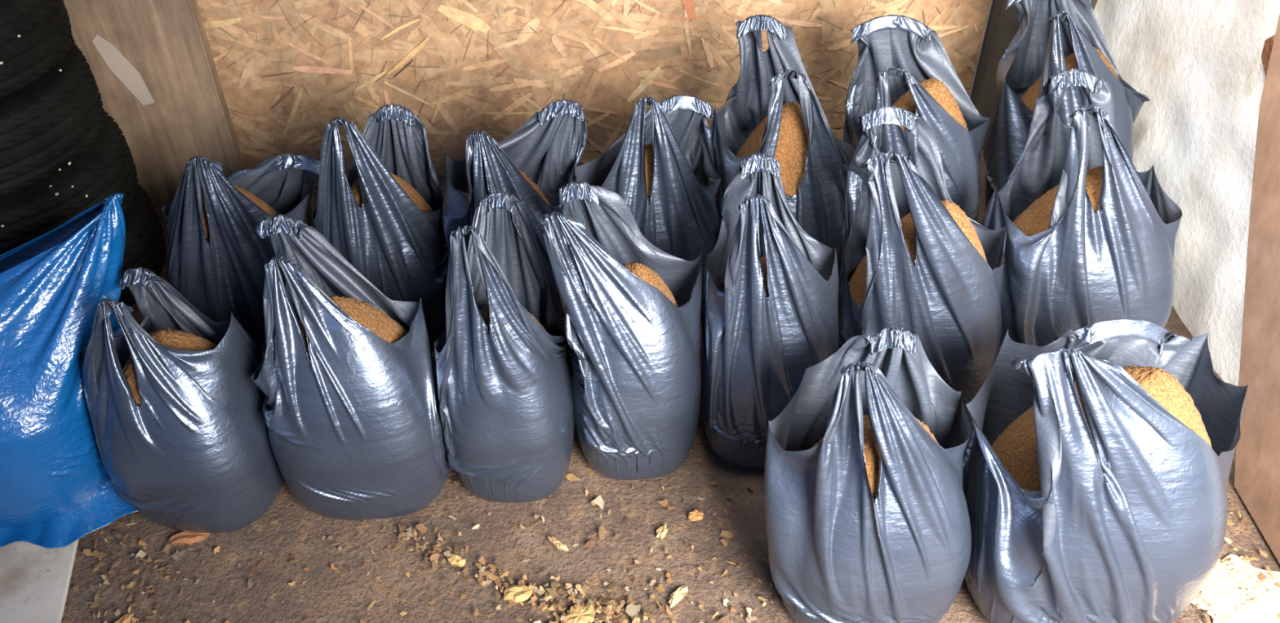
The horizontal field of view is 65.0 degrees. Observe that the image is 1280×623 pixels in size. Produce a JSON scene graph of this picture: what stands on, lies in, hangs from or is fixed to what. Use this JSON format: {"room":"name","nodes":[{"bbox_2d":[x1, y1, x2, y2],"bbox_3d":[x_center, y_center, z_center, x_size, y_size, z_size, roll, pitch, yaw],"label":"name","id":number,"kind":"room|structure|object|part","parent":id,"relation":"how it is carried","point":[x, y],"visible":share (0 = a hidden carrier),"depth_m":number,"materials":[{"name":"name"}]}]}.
{"room":"storage shed","nodes":[
{"label":"storage shed","id":0,"kind":"room"},
{"bbox_2d":[71,0,992,186],"bbox_3d":[-0.736,-0.975,2.562,3.566,1.500,0.026,-5,40,-6],"label":"wall","id":1,"kind":"structure","parent":0,"point":[286,69],"depth_m":2.85,"materials":[{"name":"brown wood"}]},
{"bbox_2d":[62,0,245,214],"bbox_3d":[-1.295,-0.881,2.466,0.310,1.520,0.060,-5,40,-6],"label":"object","id":2,"kind":"structure","parent":1,"relation":"attached to","point":[166,42],"depth_m":2.67,"materials":[{"name":"brown wood"}]},
{"bbox_2d":[92,34,155,105],"bbox_3d":[-1.349,-0.628,2.624,0.100,0.205,0.001,-5,40,-6],"label":"paper scrap","id":3,"kind":"object","parent":2,"relation":"attached to","point":[117,63],"visible":1,"depth_m":2.62,"materials":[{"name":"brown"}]},
{"bbox_2d":[969,0,1018,150],"bbox_3d":[1.067,-1.109,2.737,0.065,1.520,0.080,0,40,0],"label":"wooden post","id":4,"kind":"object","parent":1,"relation":"attached to","point":[1002,26],"depth_m":3.00,"materials":[{"name":"brown wood"}]},
{"bbox_2d":[61,150,1279,622],"bbox_3d":[-0.200,0.209,2.329,4.800,0.014,2.900,0,40,0],"label":"floor","id":5,"kind":"structure","parent":0,"point":[288,527],"depth_m":2.00,"materials":[{"name":"brown soil"}]},
{"bbox_2d":[0,538,79,622],"bbox_3d":[-1.466,0.559,1.906,0.869,0.009,0.799,0,40,0],"label":"concrete slab","id":6,"kind":"object","parent":5,"relation":"on","point":[35,579],"visible":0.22,"depth_m":1.94,"materials":[{"name":"grey concrete"}]},
{"bbox_2d":[0,193,137,548],"bbox_3d":[-1.327,0.117,1.980,0.644,0.576,0.448,-2,40,-2],"label":"plastic sack","id":7,"kind":"object","parent":6,"relation":"on","point":[56,489],"visible":0.79,"depth_m":1.90,"materials":[{"name":"blue plastic"}]},
{"bbox_2d":[114,613,133,622],"bbox_3d":[-0.971,0.593,1.851,0.057,0.012,0.088,0,40,0],"label":"flake","id":8,"kind":"object","parent":5,"relation":"on","point":[126,618],"visible":1,"depth_m":1.87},
{"bbox_2d":[118,183,166,306],"bbox_3d":[-1.570,-0.151,2.588,0.650,0.200,0.650,-7,41,-9],"label":"tyre","id":9,"kind":"object","parent":5,"relation":"on","point":[145,245],"visible":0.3,"depth_m":2.57,"materials":[{"name":"rubber"}]},
{"bbox_2d":[0,110,137,254],"bbox_3d":[-1.585,-0.312,2.466,0.630,0.200,0.630,18,43,20],"label":"tyre","id":10,"kind":"object","parent":9,"relation":"on","point":[107,168],"visible":0.46,"depth_m":2.33,"materials":[{"name":"rubber"}]},
{"bbox_2d":[0,35,88,227],"bbox_3d":[-1.452,-0.304,2.178,0.486,0.525,0.118,-22,45,-24],"label":"sawdust flecks","id":11,"kind":"object","parent":10,"relation":"on","point":[18,36],"visible":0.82,"depth_m":2.26,"materials":[{"name":"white wood"}]},
{"bbox_2d":[0,42,103,197],"bbox_3d":[-1.600,-0.461,2.329,0.630,0.200,0.630,-30,48,-31],"label":"tyre","id":12,"kind":"object","parent":10,"relation":"on","point":[46,124],"visible":0.72,"depth_m":2.24,"materials":[{"name":"rubber"}]},
{"bbox_2d":[0,0,71,98],"bbox_3d":[-1.610,-0.622,2.207,0.630,0.200,0.630,-11,41,-13],"label":"tyre","id":13,"kind":"object","parent":12,"relation":"on","point":[44,26],"visible":0.99,"depth_m":2.15,"materials":[{"name":"rubber"}]},
{"bbox_2d":[80,266,284,533],"bbox_3d":[-0.895,0.161,1.965,0.350,0.528,0.339,0,40,0],"label":"bag","id":14,"kind":"object","parent":5,"relation":"on","point":[196,455],"visible":0.84,"depth_m":1.88,"materials":[{"name":"grey plastic"}]},
{"bbox_3d":[-0.915,0.069,1.798,0.173,0.172,0.097,21,44,23],"label":"handle","id":15,"kind":"part","parent":14,"relation":"part of","materials":[{"name":"grey plastic"}]},
{"bbox_3d":[-0.943,-0.032,1.990,0.150,0.129,0.041,4,40,4],"label":"handle","id":16,"kind":"part","parent":14,"relation":"part of","materials":[{"name":"grey plastic"}]},
{"bbox_2d":[122,328,217,405],"bbox_3d":[-0.885,0.204,1.982,0.305,0.433,0.287,0,40,0],"label":"heap","id":17,"kind":"object","parent":14,"relation":"in","point":[175,339],"visible":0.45,"depth_m":1.85,"materials":[{"name":"brown wood"}]},
{"bbox_2d":[168,530,211,544],"bbox_3d":[-0.903,0.450,2.022,0.088,0.013,0.041,-8,41,-9],"label":"flake","id":18,"kind":"object","parent":5,"relation":"on","point":[186,537],"visible":0.7,"depth_m":2.02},
{"bbox_2d":[161,153,319,351],"bbox_3d":[-0.914,-0.164,2.319,0.354,0.570,0.365,14,42,16],"label":"bag","id":19,"kind":"object","parent":5,"relation":"on","point":[223,277],"visible":0.67,"depth_m":2.20,"materials":[{"name":"grey plastic"}]},
{"bbox_3d":[-0.917,-0.239,2.106,0.169,0.181,0.068,0,40,0],"label":"handle","id":20,"kind":"part","parent":19,"relation":"part of","materials":[{"name":"grey plastic"}]},
{"bbox_2d":[200,183,278,244],"bbox_3d":[-0.930,-0.108,2.337,0.300,0.454,0.271,0,40,0],"label":"heap","id":21,"kind":"object","parent":19,"relation":"in","point":[260,203],"visible":0.07,"depth_m":2.24,"materials":[{"name":"brown wood"}]},
{"bbox_3d":[-0.824,-0.317,2.337,0.263,0.119,0.060,-2,40,-2],"label":"handle","id":22,"kind":"part","parent":19,"relation":"part of","materials":[{"name":"grey plastic"}]},
{"bbox_2d":[251,213,449,519],"bbox_3d":[-0.560,0.119,1.973,0.355,0.582,0.343,0,40,0],"label":"bag","id":23,"kind":"object","parent":5,"relation":"on","point":[355,428],"visible":0.93,"depth_m":1.89,"materials":[{"name":"grey plastic"}]},
{"bbox_3d":[-0.655,-0.134,1.954,0.165,0.128,0.044,0,40,0],"label":"handle","id":24,"kind":"part","parent":23,"relation":"part of","materials":[{"name":"grey plastic"}]},
{"bbox_3d":[-0.596,-0.009,1.805,0.163,0.170,0.108,0,40,0],"label":"handle","id":25,"kind":"part","parent":23,"relation":"part of","materials":[{"name":"grey plastic"}]},
{"bbox_2d":[298,294,408,359],"bbox_3d":[-0.560,0.163,1.986,0.329,0.492,0.282,0,40,0],"label":"heap","id":26,"kind":"object","parent":23,"relation":"in","point":[374,319],"visible":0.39,"depth_m":1.86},
{"bbox_2d":[311,103,448,351],"bbox_3d":[-0.588,-0.195,2.308,0.314,0.632,0.318,0,40,0],"label":"bag","id":27,"kind":"object","parent":5,"relation":"on","point":[400,248],"visible":0.66,"depth_m":2.22,"materials":[{"name":"grey plastic"}]},
{"bbox_3d":[-0.601,-0.320,2.105,0.144,0.181,0.070,0,40,0],"label":"handle","id":28,"kind":"part","parent":27,"relation":"part of","materials":[{"name":"grey plastic"}]},
{"bbox_2d":[351,171,433,213],"bbox_3d":[-0.585,-0.135,2.354,0.280,0.474,0.271,0,40,0],"label":"heap","id":29,"kind":"object","parent":27,"relation":"in","point":[411,192],"visible":0.15,"depth_m":2.25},
{"bbox_3d":[-0.562,-0.413,2.286,0.155,0.126,0.058,0,40,0],"label":"handle","id":30,"kind":"part","parent":27,"relation":"part of","materials":[{"name":"grey plastic"}]},
{"bbox_2d":[447,553,466,566],"bbox_3d":[-0.361,0.488,1.977,0.040,0.013,0.022,9,41,10],"label":"flake","id":31,"kind":"object","parent":5,"relation":"on","point":[454,559],"visible":1,"depth_m":1.97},
{"bbox_2d":[434,191,574,502],"bbox_3d":[-0.265,0.072,1.987,0.265,0.635,0.335,0,40,0],"label":"bag","id":32,"kind":"object","parent":5,"relation":"on","point":[505,398],"visible":1,"depth_m":1.93,"materials":[{"name":"grey plastic"}]},
{"bbox_3d":[-0.283,-0.068,1.798,0.133,0.177,0.079,6,40,8],"label":"handle","id":33,"kind":"part","parent":32,"relation":"part of","materials":[{"name":"grey plastic"}]},
{"bbox_3d":[-0.272,-0.164,1.959,0.144,0.133,0.064,-5,40,-6],"label":"handle","id":34,"kind":"part","parent":32,"relation":"part of","materials":[{"name":"grey plastic"}]},
{"bbox_2d":[480,302,546,334],"bbox_3d":[-0.265,0.155,2.025,0.242,0.453,0.261,0,40,0],"label":"heap","id":35,"kind":"object","parent":32,"relation":"in","point":[485,313],"visible":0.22,"depth_m":1.89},
{"bbox_2d":[442,99,586,328],"bbox_3d":[-0.284,-0.190,2.330,0.321,0.595,0.316,0,40,0],"label":"bag","id":36,"kind":"object","parent":5,"relation":"on","point":[547,148],"visible":0.48,"depth_m":2.27,"materials":[{"name":"grey plastic"}]},
{"bbox_3d":[-0.308,-0.296,2.134,0.130,0.184,0.075,0,40,0],"label":"handle","id":37,"kind":"part","parent":36,"relation":"part of","materials":[{"name":"grey plastic"}]},
{"bbox_2d":[517,168,551,206],"bbox_3d":[-0.300,-0.142,2.361,0.267,0.477,0.271,0,40,0],"label":"heap","id":38,"kind":"object","parent":36,"relation":"in","point":[535,186],"visible":0.02,"depth_m":2.27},
{"bbox_3d":[-0.214,-0.423,2.298,0.183,0.127,0.056,-6,40,-7],"label":"handle","id":39,"kind":"part","parent":36,"relation":"part of","materials":[{"name":"grey plastic"}]},
{"bbox_2d":[547,536,568,551],"bbox_3d":[-0.165,0.463,2.007,0.054,0.013,0.012,29,48,30],"label":"flake","id":40,"kind":"object","parent":5,"relation":"on","point":[559,544],"visible":1,"depth_m":2.00,"materials":[{"name":"beige wood"}]},
{"bbox_2d":[537,180,702,479],"bbox_3d":[-0.029,0.045,2.025,0.309,0.629,0.324,0,40,0],"label":"bag","id":41,"kind":"object","parent":5,"relation":"on","point":[633,355],"visible":0.99,"depth_m":1.95,"materials":[{"name":"grey plastic"}]},
{"bbox_3d":[-0.111,-0.093,1.830,0.168,0.170,0.078,13,42,14],"label":"handle","id":42,"kind":"part","parent":41,"relation":"part of","materials":[{"name":"grey plastic"}]},
{"bbox_3d":[-0.088,-0.202,1.973,0.138,0.127,0.049,0,40,0],"label":"handle","id":43,"kind":"part","parent":41,"relation":"part of","materials":[{"name":"grey plastic"}]},
{"bbox_2d":[622,262,679,307],"bbox_3d":[-0.010,0.098,2.062,0.255,0.493,0.273,0,40,0],"label":"heap","id":44,"kind":"object","parent":41,"relation":"in","point":[643,272],"visible":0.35,"depth_m":1.92,"materials":[{"name":"brown wood"}]},
{"bbox_2d":[573,94,721,316],"bbox_3d":[0.022,-0.258,2.388,0.348,0.625,0.316,0,40,0],"label":"bag","id":45,"kind":"object","parent":5,"relation":"on","point":[681,220],"visible":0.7,"depth_m":2.29,"materials":[{"name":"grey plastic"}]},
{"bbox_3d":[0.016,-0.359,2.194,0.165,0.220,0.079,0,40,0],"label":"handle","id":46,"kind":"part","parent":45,"relation":"part of","materials":[{"name":"grey plastic"}]},
{"bbox_2d":[644,143,653,205],"bbox_3d":[0.025,-0.199,2.431,0.300,0.473,0.271,0,40,0],"label":"heap","id":47,"kind":"object","parent":45,"relation":"in","point":[648,148],"visible":0.08,"depth_m":2.27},
{"bbox_3d":[0.066,-0.451,2.381,0.218,0.130,0.057,-4,40,-5],"label":"handle","id":48,"kind":"part","parent":45,"relation":"part of","materials":[{"name":"grey plastic"}]},
{"bbox_2d":[656,524,667,539],"bbox_3d":[0.044,0.443,2.031,0.019,0.013,0.037,24,45,25],"label":"flake","id":49,"kind":"object","parent":5,"relation":"on","point":[661,531],"visible":1,"depth_m":2.03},
{"bbox_2d":[62,449,1279,622],"bbox_3d":[0.070,0.503,1.953,2.385,0.016,0.646,0,40,0],"label":"chips","id":50,"kind":"object","parent":5,"relation":"on","point":[631,609],"visible":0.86,"depth_m":1.94,"materials":[{"name":"beige wood"}]},
{"bbox_2d":[502,584,532,602],"bbox_3d":[-0.233,0.538,1.917,0.055,0.013,0.036,0,40,0],"label":"flake","id":51,"kind":"object","parent":50,"relation":"on","point":[516,593],"visible":1,"depth_m":1.92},
{"bbox_2d":[563,603,595,622],"bbox_3d":[-0.115,0.568,1.882,0.064,0.012,0.046,-23,45,-25],"label":"flake","id":52,"kind":"object","parent":50,"relation":"on","point":[585,614],"visible":1,"depth_m":1.88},
{"bbox_2d":[668,585,688,608],"bbox_3d":[0.070,0.541,1.914,0.021,0.012,0.055,32,50,32],"label":"flake","id":53,"kind":"object","parent":5,"relation":"on","point":[676,596],"visible":1,"depth_m":1.91,"materials":[{"name":"beige wood"}]},
{"bbox_2d":[688,509,703,520],"bbox_3d":[0.114,0.417,2.061,0.032,0.013,0.024,0,40,0],"label":"flake","id":54,"kind":"object","parent":5,"relation":"on","point":[694,515],"visible":1,"depth_m":2.06,"materials":[{"name":"wood"}]},
{"bbox_2d":[700,152,838,468],"bbox_3d":[0.270,0.012,2.045,0.288,0.654,0.328,0,40,0],"label":"bag","id":55,"kind":"object","parent":5,"relation":"on","point":[757,351],"visible":0.9,"depth_m":1.96,"materials":[{"name":"grey plastic"}]},
{"bbox_3d":[0.236,-0.258,2.001,0.140,0.128,0.045,3,40,4],"label":"handle","id":56,"kind":"part","parent":55,"relation":"part of","materials":[{"name":"grey plastic"}]},
{"bbox_3d":[0.231,-0.124,1.832,0.129,0.173,0.087,14,42,16],"label":"handle","id":57,"kind":"part","parent":55,"relation":"part of","materials":[{"name":"grey plastic"}]},
{"bbox_2d":[760,256,768,299],"bbox_3d":[0.270,0.079,2.085,0.267,0.493,0.271,0,40,0],"label":"heap","id":58,"kind":"object","parent":55,"relation":"in","point":[763,262],"visible":0.12,"depth_m":1.93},
{"bbox_2d":[710,14,855,274],"bbox_3d":[0.344,-0.337,2.424,0.368,0.700,0.334,0,40,0],"label":"bag","id":59,"kind":"object","parent":5,"relation":"on","point":[772,78],"visible":0.53,"depth_m":2.35,"materials":[{"name":"grey plastic"}]},
{"bbox_3d":[0.291,-0.646,2.321,0.147,0.094,0.067,0,40,0],"label":"handle","id":60,"kind":"part","parent":59,"relation":"part of","materials":[{"name":"grey plastic"}]},
{"bbox_2d":[735,101,808,196],"bbox_3d":[0.350,-0.275,2.472,0.309,0.537,0.280,0,40,0],"label":"heap","id":61,"kind":"object","parent":59,"relation":"in","point":[793,141],"visible":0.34,"depth_m":2.31,"materials":[{"name":"brown wood"}]},
{"bbox_3d":[0.342,-0.407,2.245,0.176,0.269,0.079,0,40,0],"label":"handle","id":62,"kind":"part","parent":59,"relation":"part of","materials":[{"name":"grey plastic"}]},
{"bbox_2d":[764,326,971,622],"bbox_3d":[0.400,0.292,1.739,0.384,0.617,0.336,0,40,0],"label":"bag","id":63,"kind":"object","parent":5,"relation":"on","point":[837,555],"visible":1,"depth_m":1.67,"materials":[{"name":"grey plastic"}]},
{"bbox_2d":[812,414,937,503],"bbox_3d":[0.415,0.348,1.777,0.319,0.476,0.280,0,40,0],"label":"heap","id":64,"kind":"object","parent":63,"relation":"in","point":[871,455],"visible":0.17,"depth_m":1.62,"materials":[{"name":"brown wood"}]},
{"bbox_3d":[0.379,0.189,1.554,0.185,0.222,0.100,12,41,13],"label":"handle","id":65,"kind":"part","parent":63,"relation":"part of","materials":[{"name":"grey plastic"}]},
{"bbox_3d":[0.422,0.074,1.734,0.162,0.123,0.045,0,40,0],"label":"handle","id":66,"kind":"part","parent":63,"relation":"part of","materials":[{"name":"grey plastic"}]},
{"bbox_2d":[843,14,991,222],"bbox_3d":[0.682,-0.372,2.498,0.356,0.659,0.332,0,40,0],"label":"bag","id":67,"kind":"object","parent":5,"relation":"on","point":[896,53],"visible":0.51,"depth_m":2.42,"materials":[{"name":"grey plastic"}]},
{"bbox_3d":[0.624,-0.651,2.421,0.242,0.135,0.054,0,40,0],"label":"handle","id":68,"kind":"part","parent":67,"relation":"part of","materials":[{"name":"grey plastic"}]},
{"bbox_3d":[0.612,-0.490,2.283,0.155,0.131,0.054,0,40,0],"label":"handle","id":69,"kind":"part","parent":67,"relation":"part of","materials":[{"name":"grey plastic"}]},
{"bbox_2d":[892,78,968,133],"bbox_3d":[0.690,-0.333,2.527,0.309,0.555,0.280,0,40,0],"label":"heap","id":70,"kind":"object","parent":67,"relation":"in","point":[935,87],"visible":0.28,"depth_m":2.35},
{"bbox_2d":[837,106,1006,418],"bbox_3d":[0.589,-0.060,2.093,0.358,0.702,0.339,2,40,2],"label":"bag","id":71,"kind":"object","parent":5,"relation":"on","point":[951,297],"visible":0.75,"depth_m":1.98,"materials":[{"name":"grey plastic"}]},
{"bbox_3d":[0.521,-0.355,2.015,0.169,0.127,0.049,0,40,0],"label":"handle","id":72,"kind":"part","parent":71,"relation":"part of","materials":[{"name":"grey plastic"}]},
{"bbox_3d":[0.503,-0.195,1.877,0.202,0.218,0.066,7,41,9],"label":"handle","id":73,"kind":"part","parent":71,"relation":"part of","materials":[{"name":"grey plastic"}]},
{"bbox_2d":[848,200,987,306],"bbox_3d":[0.595,-0.004,2.137,0.319,0.553,0.290,0,40,0],"label":"heap","id":74,"kind":"object","parent":71,"relation":"in","point":[857,283],"visible":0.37,"depth_m":1.99,"materials":[{"name":"brown wood"}]},
{"bbox_2d":[982,0,1150,206],"bbox_3d":[1.124,-0.508,2.659,0.381,0.660,0.340,0,40,0],"label":"bag","id":75,"kind":"object","parent":5,"relation":"on","point":[1049,31],"visible":0.52,"depth_m":2.61,"materials":[{"name":"grey plastic"}]},
{"bbox_3d":[1.060,-0.796,2.597,0.238,0.139,0.056,0,40,0],"label":"handle","id":76,"kind":"part","parent":75,"relation":"part of","materials":[{"name":"grey plastic"}]},
{"bbox_3d":[1.058,-0.649,2.442,0.143,0.155,0.068,0,40,0],"label":"handle","id":77,"kind":"part","parent":75,"relation":"part of","materials":[{"name":"grey plastic"}]},
{"bbox_2d":[1020,47,1119,111],"bbox_3d":[1.140,-0.460,2.695,0.319,0.535,0.290,0,40,0],"label":"heap","id":78,"kind":"object","parent":75,"relation":"in","point":[1029,98],"visible":0.15,"depth_m":2.61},
{"bbox_2d":[980,68,1182,346],"bbox_3d":[0.964,-0.148,2.191,0.435,0.709,0.359,0,40,0],"label":"bag","id":79,"kind":"object","parent":5,"relation":"on","point":[1115,262],"visible":0.68,"depth_m":2.09,"materials":[{"name":"grey plastic"}]},
{"bbox_2d":[1012,165,1102,236],"bbox_3d":[0.975,-0.088,2.237,0.377,0.553,0.309,0,40,0],"label":"heap","id":80,"kind":"object","parent":79,"relation":"in","point":[1035,220],"visible":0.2,"depth_m":2.13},
{"bbox_3d":[0.932,-0.458,2.120,0.163,0.125,0.060,0,40,0],"label":"handle","id":81,"kind":"part","parent":79,"relation":"part of","materials":[{"name":"grey plastic"}]},
{"bbox_3d":[0.923,-0.309,1.980,0.167,0.190,0.092,0,40,0],"label":"handle","id":82,"kind":"part","parent":79,"relation":"part of","materials":[{"name":"grey plastic"}]},
{"bbox_2d":[962,318,1248,622],"bbox_3d":[0.794,0.271,1.743,0.497,0.644,0.417,0,40,0],"label":"bag","id":83,"kind":"object","parent":5,"relation":"on","point":[1139,545],"visible":0.89,"depth_m":1.63,"materials":[{"name":"grey plastic"}]},
{"bbox_3d":[0.697,0.155,1.531,0.256,0.194,0.118,0,40,0],"label":"handle","id":84,"kind":"part","parent":83,"relation":"part of","materials":[{"name":"grey plastic"}]},
{"bbox_2d":[991,364,1211,491],"bbox_3d":[0.800,0.308,1.749,0.386,0.573,0.319,0,40,0],"label":"sawdust","id":85,"kind":"object","parent":83,"relation":"in","point":[1015,447],"visible":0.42,"depth_m":1.65},
{"bbox_3d":[0.842,0.067,1.800,0.250,0.116,0.043,1,40,2],"label":"handle","id":86,"kind":"part","parent":83,"relation":"part of","materials":[{"name":"grey plastic"}]},
{"bbox_2d":[1191,553,1279,622],"bbox_3d":[1.111,0.562,1.894,0.257,0.021,0.296,21,44,23],"label":"stone slab","id":87,"kind":"object","parent":5,"relation":"on","point":[1233,604],"visible":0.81,"depth_m":1.91,"materials":[{"name":"white stone"}]},
{"bbox_2d":[1234,13,1279,564],"bbox_3d":[1.278,-0.048,1.885,0.045,0.950,0.908,0,40,0],"label":"board","id":88,"kind":"object","parent":5,"relation":"on","point":[1257,455],"visible":0.93,"depth_m":2.02,"materials":[{"name":"brown wood"}]},
{"bbox_2d":[1016,0,1097,32],"bbox_3d":[1.250,-1.199,2.845,0.300,1.520,0.040,0,40,0],"label":"wall","id":89,"kind":"structure","parent":0,"point":[1094,2],"depth_m":3.04,"materials":[{"name":"brown wood"}]},
{"bbox_2d":[1093,0,1279,386],"bbox_3d":[1.415,-0.556,2.079,0.090,1.520,2.100,0,40,0],"label":"wall","id":90,"kind":"structure","parent":0,"point":[1198,64],"depth_m":2.47,"materials":[{"name":"white paint"}]},
{"bbox_2d":[1261,35,1275,76],"bbox_3d":[1.368,-0.514,2.172,0.012,0.142,0.129,0,40,0],"label":"bracket","id":91,"kind":"object","parent":90,"relation":"attached to","point":[1267,49],"visible":0.38,"depth_m":2.18,"materials":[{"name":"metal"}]}
]}

